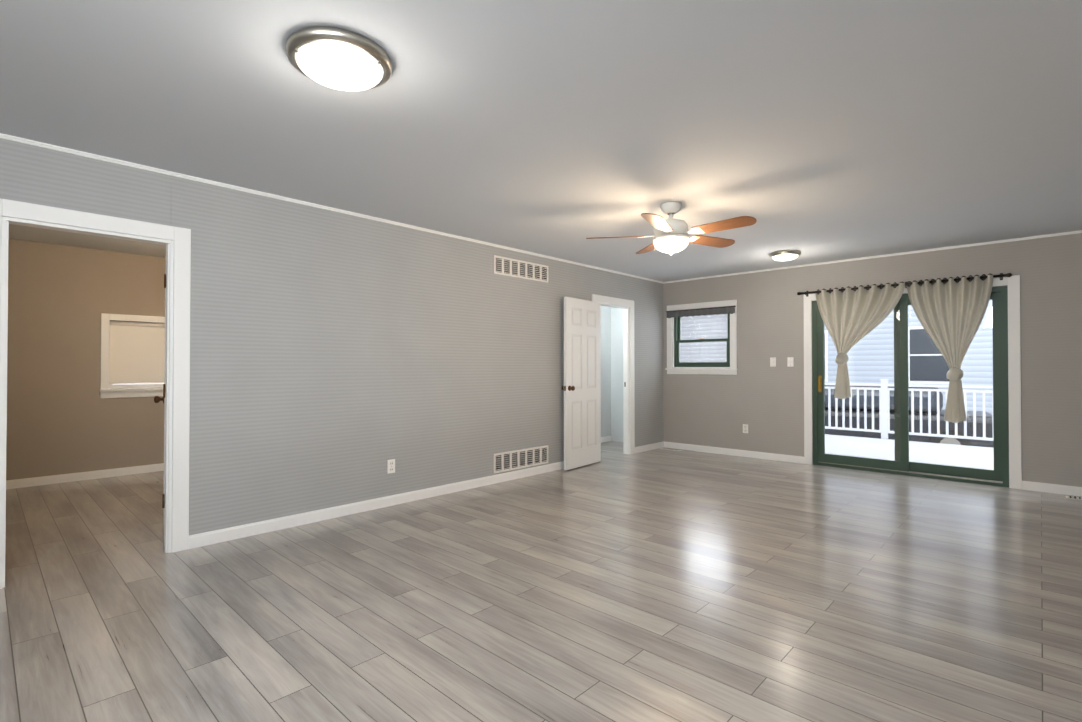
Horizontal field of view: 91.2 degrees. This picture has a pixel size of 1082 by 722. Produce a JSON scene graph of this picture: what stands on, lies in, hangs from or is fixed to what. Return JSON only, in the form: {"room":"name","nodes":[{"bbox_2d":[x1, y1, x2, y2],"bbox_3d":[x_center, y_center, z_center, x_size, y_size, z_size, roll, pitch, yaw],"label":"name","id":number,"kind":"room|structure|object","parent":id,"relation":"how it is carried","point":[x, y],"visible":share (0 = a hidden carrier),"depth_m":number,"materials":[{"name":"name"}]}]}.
{"room":"empty living room","nodes":[
{"label":"empty living room","id":0,"kind":"room"},
{"bbox_2d":[6,238,164,479],"bbox_3d":[-4.408,0.034,6.050,0.090,2.440,4.630,-1,-1,43],"label":"wall","id":1,"kind":"structure","parent":0,"point":[63,417],"depth_m":5.49,"materials":[{"name":"beige paint"}]},
{"bbox_2d":[99,313,164,397],"bbox_3d":[-4.385,-0.052,6.035,0.135,0.910,1.000,-1,-1,43],"label":"window","id":2,"kind":"structure","parent":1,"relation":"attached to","point":[132,352],"depth_m":5.88,"materials":[{"name":"white"}]},
{"bbox_2d":[0,138,663,551],"bbox_3d":[-0.927,0.023,5.005,0.090,2.440,7.886,-1,-1,43],"label":"wall","id":3,"kind":"structure","parent":0,"point":[336,358],"depth_m":4.23,"materials":[{"name":"grey paint"}]},
{"bbox_2d":[0,198,190,588],"bbox_3d":[-2.669,0.178,3.156,0.122,2.092,0.962,-1,-1,43],"label":"door frame","id":4,"kind":"structure","parent":3,"relation":"attached to","point":[176,241],"depth_m":3.40,"materials":[{"name":"white wood"}]},
{"bbox_2d":[0,133,663,283],"bbox_3d":[-0.855,-1.186,5.011,0.022,0.022,7.796,-1,-1,43],"label":"crown molding","id":5,"kind":"structure","parent":3,"relation":"attached to","point":[88,155],"depth_m":3.78,"materials":[{"name":"white wood"}]},
{"bbox_2d":[189,461,563,548],"bbox_3d":[-0.833,1.200,5.016,0.014,0.085,4.278,-1,-1,43],"label":"baseboard","id":6,"kind":"structure","parent":3,"relation":"attached to","point":[226,534],"depth_m":4.26,"materials":[{"name":"white wood"}]},
{"bbox_2d":[387,459,394,473],"bbox_3d":[-1.283,0.903,4.546,0.008,0.116,0.072,-1,-1,43],"label":"outlet","id":7,"kind":"object","parent":3,"relation":"attached to","point":[391,466],"visible":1,"depth_m":4.54,"materials":[{"name":"white plastic"}]},
{"bbox_2d":[493,445,547,473],"bbox_3d":[-0.199,1.050,5.692,0.010,0.200,0.820,-1,-1,43],"label":"air vent","id":8,"kind":"object","parent":3,"relation":"in","point":[515,459],"visible":1,"depth_m":5.66,"materials":[{"name":"white metal"}]},
{"bbox_2d":[494,255,547,282],"bbox_3d":[-0.199,-0.985,5.713,0.010,0.190,0.820,-1,-1,43],"label":"air vent","id":9,"kind":"object","parent":3,"relation":"in","point":[505,266],"visible":1,"depth_m":5.69,"materials":[{"name":"white metal"}]},
{"bbox_2d":[562,297,600,469],"bbox_3d":[0.521,0.257,6.316,0.174,1.975,0.752,-1,-1,43],"label":"door","id":10,"kind":"structure","parent":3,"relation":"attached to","point":[581,387],"depth_m":6.29,"materials":[{"name":"white painted wood"},{"name":"bronze"}]},
{"bbox_2d":[592,294,634,453],"bbox_3d":[0.917,0.217,6.958,0.122,2.092,0.934,-1,-1,43],"label":"doorway","id":11,"kind":"structure","parent":3,"relation":"in","point":[628,390],"depth_m":7.20,"materials":[{"name":"white wood"}]},
{"bbox_2d":[635,441,664,452],"bbox_3d":[1.536,1.226,7.529,0.014,0.085,0.763,-1,-1,43],"label":"baseboard","id":12,"kind":"structure","parent":3,"relation":"attached to","point":[653,446],"depth_m":7.52,"materials":[{"name":"white wood"}]},
{"bbox_2d":[0,441,1081,721],"bbox_3d":[-0.224,1.287,4.432,8.380,0.100,8.036,-1,-1,43],"label":"floor","id":13,"kind":"structure","parent":0,"point":[654,585],"depth_m":2.65,"materials":[{"name":"laminate"}]},
{"bbox_2d":[661,448,680,450],"bbox_3d":[1.867,1.267,7.598,0.300,0.005,0.120,-1,-1,43],"label":"floor vent","id":14,"kind":"object","parent":13,"relation":"in","point":[671,449],"visible":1,"depth_m":7.58,"materials":[{"name":"white metal"}]},
{"bbox_2d":[1066,495,1081,499],"bbox_3d":[4.901,1.238,4.737,0.300,0.005,0.120,-1,-1,43],"label":"floor vent","id":15,"kind":"object","parent":13,"relation":"in","point":[1074,497],"visible":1,"depth_m":4.80,"materials":[{"name":"white metal"}]},
{"bbox_2d":[0,0,1081,281],"bbox_3d":[-0.224,-1.253,4.458,8.380,0.100,8.036,-1,-1,43],"label":"ceiling","id":16,"kind":"structure","parent":0,"point":[822,130],"depth_m":2.64,"materials":[{"name":"grey paint"}]},
{"bbox_2d":[286,26,391,91],"bbox_3d":[-0.809,-1.180,2.139,0.400,0.094,0.400,-1,-1,43],"label":"light","id":17,"kind":"object","parent":16,"relation":"attached to","point":[341,59],"visible":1,"depth_m":2.04,"materials":[{"name":"white glass"}]},
{"bbox_2d":[586,202,756,254],"bbox_3d":[1.041,-1.007,4.054,1.204,0.400,1.253,-1,-1,43],"label":"ceiling fan","id":18,"kind":"object","parent":16,"relation":"hanging from","point":[671,236],"visible":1,"depth_m":3.99,"materials":[{"name":"white"}]},
{"bbox_2d":[769,250,800,260],"bbox_3d":[2.681,-1.147,5.824,0.320,0.084,0.320,-1,-1,43],"label":"ceiling light","id":19,"kind":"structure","parent":16,"relation":"attached to","point":[783,255],"depth_m":5.73,"materials":[{"name":"white glass"}]},
{"bbox_2d":[601,306,610,436],"bbox_3d":[0.303,0.050,7.693,0.090,2.440,2.286,-1,-1,43],"label":"wall","id":20,"kind":"structure","parent":0,"point":[605,370],"depth_m":8.40,"materials":[{"name":"white"}]},
{"bbox_2d":[6,436,611,488],"bbox_3d":[-2.078,1.212,6.140,3.160,0.085,7.796,-1,-1,43],"label":"baseboard","id":21,"kind":"structure","parent":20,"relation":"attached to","point":[45,480],"depth_m":5.56,"materials":[{"name":"white wood"}]},
{"bbox_2d":[611,307,622,441],"bbox_3d":[0.991,0.044,7.107,0.004,2.440,2.196,-1,-1,43],"label":"wall","id":22,"kind":"structure","parent":0,"point":[617,374],"depth_m":7.12,"materials":[{"name":"white paint"}]},
{"bbox_2d":[663,233,1081,486],"bbox_3d":[3.318,0.038,6.525,6.080,2.440,0.150,-1,-1,43],"label":"wall","id":23,"kind":"structure","parent":0,"point":[760,397],"depth_m":6.24,"materials":[{"name":"grey paint"}]},
{"bbox_2d":[665,300,737,374],"bbox_3d":[2.266,-0.315,7.472,1.065,1.005,0.170,-1,-1,43],"label":"window","id":24,"kind":"structure","parent":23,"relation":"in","point":[729,367],"depth_m":7.46,"materials":[{"name":"white"}]},
{"bbox_2d":[666,305,735,317],"bbox_3d":[2.215,-0.682,7.421,1.046,0.111,0.022,-1,-1,43],"label":"window valance","id":25,"kind":"object","parent":24,"relation":"attached to","point":[702,311],"visible":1,"depth_m":7.39,"materials":[{"name":"grey fabric"}]},
{"bbox_2d":[665,442,803,463],"bbox_3d":[2.516,1.222,7.156,1.950,0.085,0.014,-1,-1,43],"label":"baseboard","id":26,"kind":"structure","parent":23,"relation":"attached to","point":[735,452],"depth_m":7.05,"materials":[{"name":"white wood"}]},
{"bbox_2d":[743,424,747,432],"bbox_3d":[2.697,0.893,6.992,0.072,0.116,0.008,-1,-1,43],"label":"outlet","id":27,"kind":"object","parent":23,"relation":"attached to","point":[745,428],"visible":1,"depth_m":6.99,"materials":[{"name":"white plastic"}]},
{"bbox_2d":[770,357,775,366],"bbox_3d":[2.954,0.013,6.753,0.072,0.116,0.017,-1,-1,43],"label":"light switch","id":28,"kind":"object","parent":23,"relation":"attached to","point":[772,361],"visible":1,"depth_m":6.75,"materials":[{"name":"white plastic"}]},
{"bbox_2d":[787,357,793,366],"bbox_3d":[3.108,0.011,6.608,0.072,0.116,0.017,-1,-1,43],"label":"light switch","id":29,"kind":"object","parent":23,"relation":"attached to","point":[790,361],"visible":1,"depth_m":6.61,"materials":[{"name":"white plastic"}]},
{"bbox_2d":[664,230,1081,282],"bbox_3d":[3.604,-1.175,6.149,4.890,0.022,0.022,-1,-1,43],"label":"crown molding","id":30,"kind":"structure","parent":23,"relation":"attached to","point":[1072,232],"depth_m":5.84,"materials":[{"name":"white wood"}]},
{"bbox_2d":[797,273,1011,296],"bbox_3d":[3.867,-0.829,5.829,1.969,0.070,0.090,-1,-1,43],"label":"curtain rod","id":31,"kind":"object","parent":23,"relation":"attached to","point":[1001,276],"visible":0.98,"depth_m":5.70,"materials":[{"name":"brown metal"}]},
{"bbox_2d":[815,282,904,398],"bbox_3d":[3.612,-0.211,6.030,0.900,1.297,0.116,-1,-1,43],"label":"curtain","id":32,"kind":"object","parent":31,"relation":"hanging from","point":[850,318],"visible":0.98,"depth_m":6.09,"materials":[{"name":"beige fabric"}]},
{"bbox_2d":[906,273,992,422],"bbox_3d":[4.205,-0.117,5.469,0.718,1.497,0.116,-1,-1,43],"label":"curtain","id":33,"kind":"object","parent":31,"relation":"hanging from","point":[950,313],"visible":0.96,"depth_m":5.44,"materials":[{"name":"beige fabric"}]},
{"bbox_2d":[803,275,1021,488],"bbox_3d":[3.978,0.212,5.861,1.970,2.080,0.177,-1,-1,43],"label":"sliding door","id":34,"kind":"structure","parent":23,"relation":"in","point":[1006,396],"depth_m":5.77,"materials":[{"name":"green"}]},
{"bbox_2d":[1022,481,1081,496],"bbox_3d":[5.022,1.198,4.793,1.000,0.085,0.014,-1,-1,43],"label":"baseboard","id":35,"kind":"structure","parent":23,"relation":"attached to","point":[1026,485],"depth_m":4.98,"materials":[{"name":"white wood"}]},
{"bbox_3d":[-2.078,0.011,3.853,0.003,2.440,4.450,-1,-1,43],"label":"wall","id":36,"kind":"structure","parent":0,"visible":0},
{"bbox_2d":[154,258,165,525],"bbox_3d":[-2.655,0.231,3.805,0.741,1.975,0.239,-1,-1,43],"label":"door","id":37,"kind":"structure","parent":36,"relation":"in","point":[157,399],"depth_m":3.50,"materials":[{"name":"white wood"}]},
{"label":"outside","id":38,"kind":"structure","parent":0,"visible":0},
{"bbox_3d":[28.844,2.378,32.844,85.000,0.200,72.604,-1,-1,43],"label":"snow","id":39,"kind":"object","parent":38,"visible":0},
{"bbox_2d":[680,314,727,361],"bbox_3d":[5.477,-0.963,26.463,12.600,6.350,8.800,-1,-1,43],"label":"house","id":40,"kind":"structure","parent":39,"relation":"on","point":[706,329],"depth_m":20.24,"materials":[{"name":"white"}]},
{"bbox_2d":[824,300,992,413],"bbox_3d":[14.270,-1.069,16.110,12.800,6.350,8.800,-1,-1,43],"label":"house","id":41,"kind":"structure","parent":39,"relation":"on","point":[879,360],"depth_m":14.37,"materials":[{"name":"grey"}]},
{"bbox_2d":[825,434,993,469],"bbox_3d":[5.347,1.671,7.276,5.300,0.690,3.748,-1,-1,43],"label":"deck","id":42,"kind":"object","parent":39,"relation":"on","point":[975,458],"depth_m":7.80,"materials":[{"name":"white"}]},
{"bbox_2d":[825,379,992,440],"bbox_3d":[5.361,0.809,7.299,5.310,1.035,3.698,-1,-1,43],"label":"deck railing","id":43,"kind":"object","parent":42,"relation":"on","point":[883,422],"depth_m":9.14,"materials":[{"name":"white wood"}]},
{"bbox_2d":[825,385,993,446],"bbox_3d":[7.661,1.315,12.284,4.400,1.495,2.060,0,-1,35],"label":"car","id":44,"kind":"object","parent":39,"relation":"on","point":[917,426],"depth_m":11.15,"materials":[{"name":"grey paint"}]}
]}

